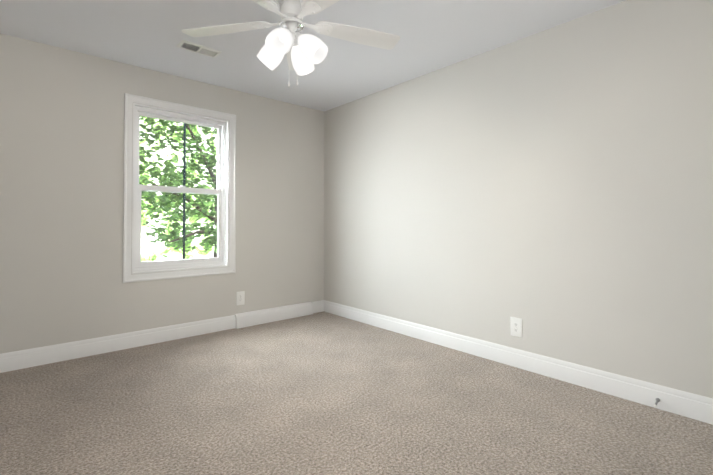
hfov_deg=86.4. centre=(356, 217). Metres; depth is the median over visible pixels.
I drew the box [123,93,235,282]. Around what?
double-hung window
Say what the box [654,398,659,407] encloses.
spring door stop
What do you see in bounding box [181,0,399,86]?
ceiling fan
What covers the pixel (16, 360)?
baseboard
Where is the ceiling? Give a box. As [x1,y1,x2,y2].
[0,0,625,110]
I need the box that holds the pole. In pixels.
[183,123,185,258]
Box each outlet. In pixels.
[236,291,244,305]
[510,317,521,337]
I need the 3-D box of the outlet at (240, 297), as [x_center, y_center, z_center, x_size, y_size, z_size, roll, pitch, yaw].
[-1.197,0.832,3.917,0.089,0.140,0.008,1,-1,-41]
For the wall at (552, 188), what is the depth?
2.64 m
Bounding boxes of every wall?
[0,33,323,353]
[324,0,712,397]
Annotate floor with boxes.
[0,311,712,474]
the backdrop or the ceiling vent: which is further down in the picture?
the backdrop
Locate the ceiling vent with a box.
[176,40,220,57]
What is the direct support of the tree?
on the lawn
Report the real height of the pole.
5.640 m
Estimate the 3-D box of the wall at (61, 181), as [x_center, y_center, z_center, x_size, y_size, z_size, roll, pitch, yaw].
[-1.720,-0.099,3.574,3.400,2.440,0.150,1,-1,-41]
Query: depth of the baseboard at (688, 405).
2.61 m
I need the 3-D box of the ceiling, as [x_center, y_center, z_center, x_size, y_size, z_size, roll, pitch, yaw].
[-0.230,-1.393,1.907,3.700,0.100,4.650,1,-1,-41]
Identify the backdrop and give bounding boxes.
[139,117,216,261]
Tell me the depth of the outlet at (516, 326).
2.83 m
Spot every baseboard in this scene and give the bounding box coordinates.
[0,300,323,372]
[235,301,312,328]
[324,300,712,424]
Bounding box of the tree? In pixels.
[139,116,217,257]
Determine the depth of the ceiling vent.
2.98 m
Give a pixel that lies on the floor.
(323, 393)

